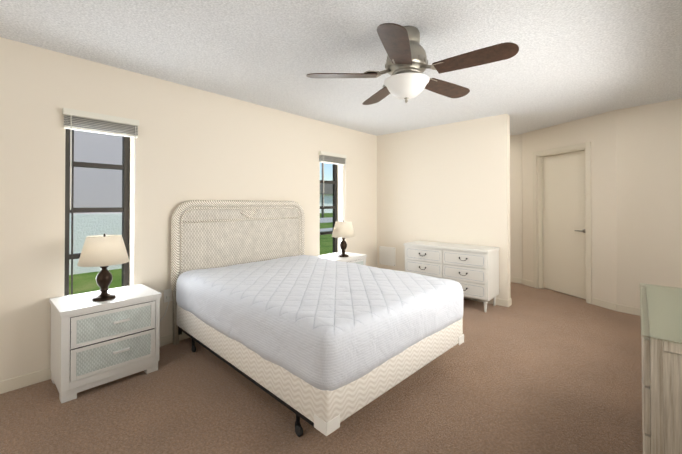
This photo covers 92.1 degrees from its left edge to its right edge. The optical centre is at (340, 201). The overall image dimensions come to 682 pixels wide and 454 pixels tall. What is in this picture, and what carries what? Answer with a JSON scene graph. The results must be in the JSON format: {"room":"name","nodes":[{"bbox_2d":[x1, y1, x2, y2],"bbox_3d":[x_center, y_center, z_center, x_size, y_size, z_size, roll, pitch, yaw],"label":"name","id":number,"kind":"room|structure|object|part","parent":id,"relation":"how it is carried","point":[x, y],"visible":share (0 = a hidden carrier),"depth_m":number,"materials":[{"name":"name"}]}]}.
{"room":"bedroom","nodes":[
{"label":"bedroom","id":0,"kind":"room"},
{"bbox_2d":[0,37,376,380],"bbox_3d":[-0.930,0.106,3.950,0.200,2.440,8.900,0,-1,42],"label":"wall","id":1,"kind":"structure","parent":0,"point":[192,143],"depth_m":2.92,"materials":[{"name":"beige paint"}]},
{"bbox_2d":[64,129,129,295],"bbox_3d":[-2.054,0.071,2.769,0.055,1.490,0.460,0,-1,42],"label":"window","id":2,"kind":"structure","parent":1,"relation":"in","point":[124,167],"depth_m":2.71,"materials":[{"name":"brown metal"}]},
{"bbox_2d":[62,108,138,270],"bbox_3d":[-1.924,-0.053,2.656,0.058,1.297,0.505,0,-1,42],"label":"window blind","id":3,"kind":"object","parent":2,"relation":"attached to","point":[74,119],"visible":0.98,"depth_m":2.63,"materials":[{"name":"white plastic"}]},
{"bbox_2d":[160,289,171,320],"bbox_3d":[-1.634,1.060,2.954,0.078,0.494,0.239,0,-1,42],"label":"outlet","id":4,"kind":"object","parent":1,"relation":"attached to","point":[168,295],"visible":0.69,"depth_m":3.03,"materials":[{"name":"white plastic"}]},
{"bbox_2d":[0,277,640,393],"bbox_3d":[0.307,1.271,2.385,3.720,0.085,7.950,0,-1,42],"label":"baseboard","id":5,"kind":"structure","parent":1,"relation":"attached to","point":[18,382],"depth_m":3.04,"materials":[{"name":"beige paint"}]},
{"bbox_2d":[320,164,336,252],"bbox_3d":[-0.238,0.088,4.780,0.055,1.490,0.480,0,-1,42],"label":"window","id":6,"kind":"structure","parent":1,"relation":"in","point":[334,183],"depth_m":4.92,"materials":[{"name":"brown metal"}]},
{"bbox_2d":[319,151,346,220],"bbox_3d":[-0.108,-0.036,4.667,0.058,1.297,0.525,0,-1,42],"label":"window blind","id":7,"kind":"object","parent":6,"relation":"attached to","point":[332,158],"visible":0.94,"depth_m":4.63,"materials":[{"name":"white plastic"}]},
{"bbox_2d":[0,282,642,453],"bbox_3d":[0.506,1.365,2.643,4.070,0.100,8.900,0,-1,42],"label":"floor","id":8,"kind":"structure","parent":0,"point":[531,370],"depth_m":2.12,"materials":[{"name":"carpet"}]},
{"bbox_2d":[49,284,160,403],"bbox_3d":[-1.769,1.014,2.483,0.470,0.600,0.606,0,-1,42],"label":"nightstand","id":9,"kind":"object","parent":8,"relation":"on","point":[94,344],"visible":1,"depth_m":2.32,"materials":[{"name":"whitewash wood"},{"name":"wicker"}]},
{"bbox_2d":[77,234,128,301],"bbox_3d":[-1.737,0.474,2.412,0.312,0.478,0.312,0,-1,42],"label":"lamp","id":10,"kind":"object","parent":9,"relation":"on","point":[104,252],"visible":1,"depth_m":2.34,"materials":[{"name":"beige fabric"}]},
{"bbox_3d":[-1.737,0.352,2.413,0.312,0.198,0.312,0,-1,42],"label":"lamp shade","id":11,"kind":"part","parent":10,"relation":"part of","materials":[{"name":"beige fabric"}]},
{"bbox_2d":[171,200,463,436],"bbox_3d":[-0.259,0.650,2.884,2.186,1.334,1.694,0,-1,42],"label":"bed","id":12,"kind":"object","parent":8,"relation":"on","point":[263,302],"visible":1,"depth_m":2.27,"materials":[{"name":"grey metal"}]},
{"bbox_3d":[-0.288,1.167,2.873,1.990,0.299,1.520,0,-1,45],"label":"frame metal","id":13,"kind":"part","parent":12,"relation":"part of","materials":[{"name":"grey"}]},
{"bbox_3d":[-0.253,0.802,2.843,2.075,0.350,1.578,0,-1,45],"label":"mattress","id":14,"kind":"part","parent":12,"relation":"part of","materials":[{"name":"white fabric"}]},
{"bbox_2d":[317,252,366,264],"bbox_3d":[-0.020,1.030,4.428,0.460,0.600,0.636,0,-1,42],"label":"nightstand","id":15,"kind":"object","parent":8,"relation":"on","point":[356,258],"visible":0.12,"depth_m":4.38,"materials":[{"name":"white wood"}]},
{"bbox_2d":[332,220,354,256],"bbox_3d":[0.033,0.491,4.371,0.312,0.478,0.312,0,-1,42],"label":"lamp","id":16,"kind":"object","parent":15,"relation":"on","point":[343,230],"visible":1,"depth_m":4.28,"materials":[{"name":"beige fabric"}]},
{"bbox_3d":[0.033,0.369,4.372,0.312,0.198,0.312,0,-1,42],"label":"lamp shade","id":17,"kind":"part","parent":16,"relation":"part of","materials":[{"name":"beige fabric"}]},
{"bbox_2d":[403,241,499,311],"bbox_3d":[1.447,0.957,4.404,1.154,0.745,0.450,0,-1,42],"label":"dresser","id":18,"kind":"object","parent":8,"relation":"on","point":[473,270],"visible":0.77,"depth_m":4.13,"materials":[{"name":"white wood"}]},
{"bbox_2d":[640,283,681,453],"bbox_3d":[1.677,0.906,1.504,0.451,0.798,1.098,0,-1,42],"label":"chest","id":19,"kind":"object","parent":8,"relation":"on","point":[661,330],"visible":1,"depth_m":1.23,"materials":[{"name":"white wood"}]},
{"bbox_3d":[1.677,0.511,1.508,0.451,0.008,1.098,0,-1,42],"label":"pane","id":20,"kind":"part","parent":19,"relation":"part of","materials":[{"name":"green glass"}]},
{"bbox_2d":[0,0,681,135],"bbox_3d":[0.506,-1.175,2.664,4.070,0.100,8.900,0,-1,42],"label":"ceiling","id":21,"kind":"structure","parent":0,"point":[571,60],"depth_m":2.42,"materials":[{"name":"white paint"}]},
{"bbox_2d":[306,23,518,104],"bbox_3d":[0.476,-0.891,2.176,1.247,0.474,1.266,0,-1,42],"label":"fan","id":22,"kind":"object","parent":21,"relation":"attached to","point":[406,65],"visible":1,"depth_m":2.07,"materials":[{"name":"brown wood"}]},
{"bbox_3d":[0.435,-0.744,2.186,0.300,0.114,0.300,0,-1,42],"label":"lamp shade","id":23,"kind":"part","parent":22,"relation":"part of","materials":[{"name":"white glass"}]},
{"bbox_2d":[377,114,510,299],"bbox_3d":[1.393,0.114,4.870,2.016,2.440,0.120,0,-1,42],"label":"wall","id":24,"kind":"structure","parent":0,"point":[448,183],"depth_m":4.67,"materials":[{"name":"beige paint"}]},
{"bbox_2d":[379,246,395,265],"bbox_3d":[0.754,0.888,5.353,0.310,0.300,0.010,0,-1,42],"label":"access panel","id":25,"kind":"object","parent":24,"relation":"attached to","point":[387,255],"visible":1,"depth_m":5.35,"materials":[{"name":"white plastic"}]},
{"bbox_2d":[510,134,522,277],"bbox_3d":[2.324,0.123,6.010,1.870,2.440,0.120,0,-1,42],"label":"wall","id":26,"kind":"structure","parent":0,"point":[516,245],"depth_m":5.42,"materials":[{"name":"beige paint"}]},
{"bbox_2d":[522,110,616,303],"bbox_3d":[3.200,0.112,4.676,0.120,2.440,1.400,0,0,-17],"label":"wall","id":27,"kind":"structure","parent":0,"point":[598,131],"depth_m":4.21,"materials":[{"name":"beige paint"}]},
{"bbox_2d":[533,142,591,303],"bbox_3d":[3.181,0.280,4.711,0.136,2.105,0.890,0,0,-17],"label":"door frame","id":28,"kind":"structure","parent":27,"relation":"attached to","point":[538,156],"depth_m":5.03,"materials":[{"name":"beige paint"}]},
{"bbox_2d":[543,151,585,298],"bbox_3d":[3.230,0.317,4.725,0.037,2.008,0.718,0,0,-17],"label":"door","id":29,"kind":"structure","parent":27,"relation":"in","point":[564,256],"depth_m":4.72,"materials":[{"name":"beige paint"}]},
{"bbox_2d":[616,98,681,307],"bbox_3d":[3.602,0.104,3.758,0.120,2.440,0.684,0,-1,-39],"label":"wall","id":30,"kind":"structure","parent":0,"point":[649,189],"depth_m":3.76,"materials":[{"name":"beige paint"}]},
{"label":"outside","id":31,"kind":"structure","parent":0,"visible":0},
{"bbox_2d":[69,213,332,294],"bbox_3d":[-22.110,1.848,40.168,79.800,0.200,150.000,0,-1,42],"label":"lawn","id":32,"kind":"structure","parent":31,"point":[87,282],"depth_m":6.43,"materials":[{"name":"green plant"}]},
{"bbox_2d":[69,130,121,274],"bbox_3d":[-5.903,-1.094,6.361,0.400,5.120,13.500,0,-1,42],"label":"neighbouring house","id":33,"kind":"structure","parent":32,"relation":"on","point":[104,192],"depth_m":6.90,"materials":[{"name":"white paint"}]},
{"bbox_2d":[321,163,323,217],"bbox_3d":[-1.938,-2.357,34.790,0.260,8.120,1.800,0,-1,42],"label":"utility pole","id":34,"kind":"object","parent":32,"relation":"on","point":[322,213],"depth_m":34.67,"materials":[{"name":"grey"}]},
{"bbox_2d":[320,180,332,212],"bbox_3d":[-5.953,-0.764,57.937,13.000,5.320,27.600,0,-1,42],"label":"house","id":35,"kind":"structure","parent":32,"relation":"on","point":[328,195],"depth_m":52.96,"materials":[{"name":"white"}]},
{"bbox_2d":[320,217,332,231],"bbox_3d":[-3.405,1.597,23.282,12.200,0.020,150.000,0,-1,42],"label":"street","id":36,"kind":"structure","parent":32,"relation":"on","point":[326,220],"depth_m":26.55,"materials":[{"name":"grey"}]}
]}

